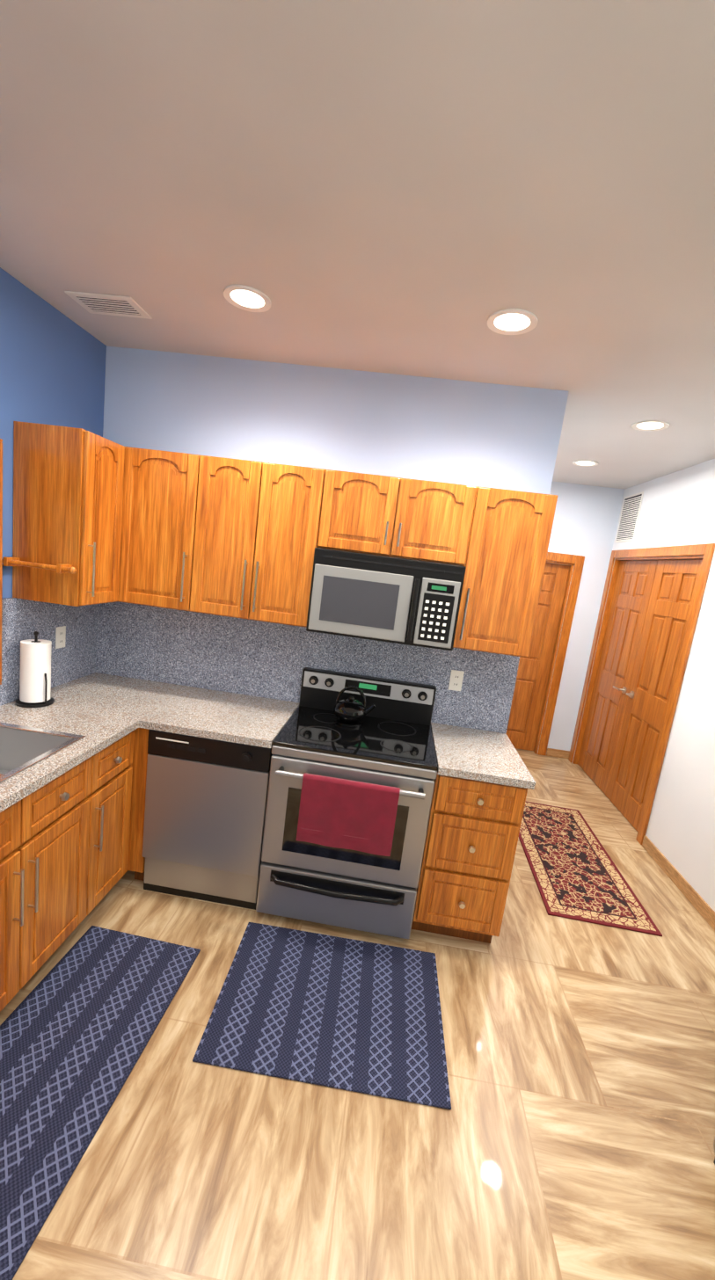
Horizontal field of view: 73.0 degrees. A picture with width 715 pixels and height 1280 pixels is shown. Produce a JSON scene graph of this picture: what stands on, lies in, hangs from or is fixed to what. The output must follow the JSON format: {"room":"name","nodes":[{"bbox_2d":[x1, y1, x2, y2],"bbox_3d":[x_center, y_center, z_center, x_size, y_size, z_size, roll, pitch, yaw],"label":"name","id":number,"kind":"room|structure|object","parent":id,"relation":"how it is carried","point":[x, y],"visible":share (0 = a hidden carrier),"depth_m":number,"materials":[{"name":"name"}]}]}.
{"room":"kitchen","nodes":[
{"label":"kitchen","id":0,"kind":"room"},
{"bbox_2d":[0,267,106,598],"bbox_3d":[-1.906,0.039,0.784,0.320,2.760,4.520,8,9,4],"label":"wall","id":1,"kind":"structure","parent":0,"point":[52,366],"depth_m":2.21,"materials":[{"name":"blue paint"}]},
{"bbox_2d":[0,438,2,684],"bbox_3d":[-1.804,-0.238,1.448,0.349,1.078,1.418,8,9,4],"label":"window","id":2,"kind":"structure","parent":1,"relation":"in","point":[1,528],"depth_m":2.11,"materials":[{"name":"brown wood"}]},
{"bbox_2d":[6,421,129,606],"bbox_3d":[-1.353,-0.577,2.322,0.377,0.780,0.317,8,9,4],"label":"upper cabinet","id":3,"kind":"object","parent":1,"relation":"attached to","point":[98,520],"depth_m":2.19,"materials":[{"name":"brown wood"}]},
{"bbox_2d":[102,345,567,494],"bbox_3d":[-0.314,-0.104,2.848,2.490,2.760,0.120,8,9,4],"label":"wall","id":4,"kind":"structure","parent":0,"point":[484,434],"depth_m":2.60,"materials":[{"name":"blue paint"}]},
{"bbox_2d":[122,446,213,613],"bbox_3d":[-0.974,-0.570,2.571,0.457,0.780,0.397,8,9,4],"label":"upper cabinet","id":5,"kind":"object","parent":4,"relation":"attached to","point":[168,493],"depth_m":2.43,"materials":[{"name":"brown wood"}]},
{"bbox_2d":[203,456,326,627],"bbox_3d":[-0.525,-0.513,2.568,0.684,0.780,0.338,8,9,4],"label":"upper cabinet","id":6,"kind":"object","parent":4,"relation":"attached to","point":[265,521],"depth_m":2.40,"materials":[{"name":"brown wood"}]},
{"bbox_2d":[319,469,480,568],"bbox_3d":[0.197,-0.615,2.484,0.726,0.375,0.338,8,9,4],"label":"upper cabinet","id":7,"kind":"object","parent":4,"relation":"attached to","point":[432,521],"depth_m":2.32,"materials":[{"name":"brown wood"}]},
{"bbox_2d":[305,547,465,650],"bbox_3d":[0.142,-0.220,2.486,0.722,0.407,0.424,8,9,4],"label":"microwave","id":8,"kind":"object","parent":7,"relation":"attached to","point":[389,600],"visible":1,"depth_m":2.31,"materials":[{"name":"silver plastic"}]},
{"bbox_2d":[452,487,557,657],"bbox_3d":[0.716,-0.341,2.477,0.376,0.780,0.338,8,9,4],"label":"upper cabinet","id":9,"kind":"object","parent":4,"relation":"attached to","point":[502,582],"depth_m":2.31,"materials":[{"name":"brown wood"}]},
{"bbox_2d":[0,748,714,1279],"bbox_3d":[-0.049,1.530,2.008,4.220,0.100,6.820,8,9,4],"label":"floor","id":10,"kind":"structure","parent":0,"point":[570,1135],"depth_m":1.56,"materials":[{"name":"wood"}]},
{"bbox_2d":[0,925,200,1279],"bbox_3d":[-1.052,1.454,1.369,0.520,0.009,1.620,8,9,6],"label":"area rug","id":11,"kind":"object","parent":10,"relation":"on","point":[78,1025],"visible":1,"depth_m":1.64,"materials":[{"name":"blue fabric"}]},
{"bbox_2d":[0,597,207,1011],"bbox_3d":[-1.471,0.715,1.191,0.660,1.410,3.597,8,9,4],"label":"base unit","id":12,"kind":"object","parent":10,"relation":"on","point":[125,677],"depth_m":2.19,"materials":[{"name":"brown wood"}]},
{"bbox_2d":[14,631,54,707],"bbox_3d":[-1.530,0.130,2.297,0.156,0.351,0.156,8,9,4],"label":"paper towel holder","id":13,"kind":"object","parent":12,"relation":"on","point":[35,675],"visible":0.98,"depth_m":2.26,"materials":[{"name":"white paper"}]},
{"bbox_2d":[55,625,65,648],"bbox_3d":[-1.581,-0.014,2.574,0.007,0.116,0.072,8,9,4],"label":"outlet","id":14,"kind":"object","parent":12,"relation":"attached to","point":[60,636],"visible":1,"depth_m":2.57,"materials":[{"name":"white plastic"}]},
{"bbox_2d":[142,729,272,909],"bbox_3d":[-0.720,0.844,2.624,0.594,0.876,0.632,8,9,4],"label":"dishwasher","id":15,"kind":"object","parent":10,"relation":"on","point":[206,800],"visible":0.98,"depth_m":2.33,"materials":[{"name":"silver metal"}]},
{"bbox_2d":[192,922,450,1109],"bbox_3d":[-0.104,1.472,1.979,0.900,0.009,0.660,8,9,3],"label":"area rug","id":16,"kind":"object","parent":10,"relation":"on","point":[343,1014],"visible":1,"depth_m":1.90,"materials":[{"name":"blue fabric"}]},
{"bbox_2d":[255,667,437,938],"bbox_3d":[-0.033,0.817,2.512,0.759,1.135,0.716,8,9,4],"label":"electric range","id":17,"kind":"object","parent":10,"relation":"on","point":[347,813],"visible":0.96,"depth_m":2.26,"materials":[{"name":"grey metal"}]},
{"bbox_2d":[295,772,399,857],"bbox_3d":[-0.045,0.780,2.166,0.431,0.318,0.044,8,9,4],"label":"towel","id":18,"kind":"object","parent":17,"relation":"hanging from","point":[334,812],"depth_m":2.15,"materials":[{"name":"red fabric"}]},
{"bbox_2d":[334,685,375,727],"bbox_3d":[-0.014,0.347,2.584,0.220,0.203,0.176,8,9,4],"label":"kettle","id":19,"kind":"object","parent":17,"relation":"on","point":[351,711],"visible":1,"depth_m":2.54,"materials":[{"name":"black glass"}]},
{"bbox_2d":[411,647,535,943],"bbox_3d":[0.580,0.758,2.487,0.429,1.410,0.627,8,9,4],"label":"base unit","id":20,"kind":"object","parent":10,"relation":"on","point":[482,783],"depth_m":2.27,"materials":[{"name":"brown wood"}]},
{"bbox_2d":[448,669,464,690],"bbox_3d":[0.558,0.230,2.731,0.072,0.116,0.007,8,9,4],"label":"outlet","id":21,"kind":"object","parent":20,"relation":"attached to","point":[455,680],"visible":1,"depth_m":2.73,"materials":[{"name":"white plastic"}]},
{"bbox_2d":[518,800,661,936],"bbox_3d":[1.422,1.446,3.290,0.600,0.009,1.360,8,9,6],"label":"runner rug","id":22,"kind":"object","parent":10,"relation":"on","point":[577,874],"visible":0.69,"depth_m":3.06,"materials":[{"name":"multicoloured fabric"}]},
{"bbox_2d":[712,1136,714,1164],"bbox_3d":[1.542,0.921,1.012,0.798,1.810,0.820,8,9,4],"label":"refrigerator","id":23,"kind":"object","parent":10,"relation":"on","point":[714,1149],"visible":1,"depth_m":1.56,"materials":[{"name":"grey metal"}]},
{"bbox_2d":[0,0,714,489],"bbox_3d":[0.304,-1.270,1.542,4.220,0.100,6.820,8,9,4],"label":"ceiling","id":24,"kind":"structure","parent":0,"point":[424,188],"depth_m":1.30,"materials":[{"name":"paint"}]},
{"bbox_2d":[64,290,152,319],"bbox_3d":[-1.108,-1.494,2.159,0.300,0.009,0.180,8,9,4],"label":"ceiling vent","id":25,"kind":"object","parent":24,"relation":"in","point":[110,304],"visible":1,"depth_m":2.14,"materials":[{"name":"white plastic"}]},
{"bbox_2d":[223,284,271,312],"bbox_3d":[-0.444,-1.377,1.952,0.190,0.006,0.190,8,9,4],"label":"recessed light","id":26,"kind":"object","parent":24,"relation":"in","point":[247,298],"visible":1,"depth_m":1.95,"materials":[{"name":"white plastic"}]},
{"bbox_2d":[487,308,537,334],"bbox_3d":[0.600,-1.233,1.876,0.190,0.006,0.190,8,9,4],"label":"recessed light","id":27,"kind":"object","parent":24,"relation":"in","point":[512,322],"visible":1,"depth_m":1.87,"materials":[{"name":"white plastic"}]},
{"bbox_2d":[572,459,597,466],"bbox_3d":[1.815,-1.408,3.848,0.190,0.006,0.190,8,9,4],"label":"recessed light","id":28,"kind":"object","parent":24,"relation":"in","point":[585,462],"visible":1,"depth_m":3.84,"materials":[{"name":"white plastic"}]},
{"bbox_2d":[631,420,669,431],"bbox_3d":[1.708,-1.250,2.820,0.190,0.006,0.190,8,9,4],"label":"recessed light","id":29,"kind":"object","parent":24,"relation":"in","point":[648,425],"visible":0.98,"depth_m":2.81,"materials":[{"name":"white plastic"}]},
{"bbox_2d":[537,480,624,751],"bbox_3d":[1.766,-0.196,4.975,1.530,2.760,0.120,8,9,4],"label":"wall","id":30,"kind":"structure","parent":0,"point":[585,520],"depth_m":4.78,"materials":[{"name":"paint"}]},
{"bbox_2d":[505,562,569,750],"bbox_3d":[1.627,0.174,5.011,0.768,1.978,0.117,8,9,4],"label":"hall door","id":31,"kind":"structure","parent":30,"relation":"in","point":[534,666],"depth_m":5.03,"materials":[{"name":"brown wood"}]},
{"bbox_2d":[533,552,584,755],"bbox_3d":[1.635,0.121,5.027,0.980,2.090,0.137,8,9,4],"label":"door frame","id":32,"kind":"structure","parent":30,"relation":"attached to","point":[577,562],"depth_m":4.91,"materials":[{"name":"brown wood"}]},
{"bbox_2d":[572,458,714,911],"bbox_3d":[2.147,0.419,1.569,0.120,2.760,6.700,8,9,4],"label":"wall","id":33,"kind":"structure","parent":0,"point":[677,508],"depth_m":3.22,"materials":[{"name":"white paint"}]},
{"bbox_2d":[577,560,657,794],"bbox_3d":[2.346,0.309,4.455,0.093,2.073,0.687,8,9,4],"label":"closet door","id":34,"kind":"structure","parent":33,"relation":"in","point":[634,583],"depth_m":4.41,"materials":[{"name":"brown wood"}]},
{"bbox_2d":[615,491,643,542],"bbox_3d":[2.505,-1.125,4.462,0.010,0.430,0.370,8,9,4],"label":"air vent","id":35,"kind":"object","parent":33,"relation":"in","point":[629,517],"visible":1,"depth_m":4.44,"materials":[{"name":"white plastic"}]},
{"bbox_2d":[567,543,714,844],"bbox_3d":[2.336,0.320,4.107,0.137,2.175,1.570,8,9,4],"label":"door frame","id":36,"kind":"structure","parent":33,"relation":"attached to","point":[691,552],"depth_m":3.56,"materials":[{"name":"brown wood"}]},
{"bbox_2d":[605,559,702,831],"bbox_3d":[2.282,0.414,3.775,0.093,2.073,0.687,8,9,4],"label":"closet door","id":37,"kind":"structure","parent":33,"relation":"in","point":[674,584],"depth_m":3.78,"materials":[{"name":"brown wood"}]},
{"bbox_2d":[641,835,714,930],"bbox_3d":[1.841,1.842,0.999,0.013,0.085,5.090,8,9,4],"label":"baseboard","id":38,"kind":"structure","parent":33,"relation":"attached to","point":[701,905],"depth_m":3.02,"materials":[{"name":"brown wood"}]}
]}

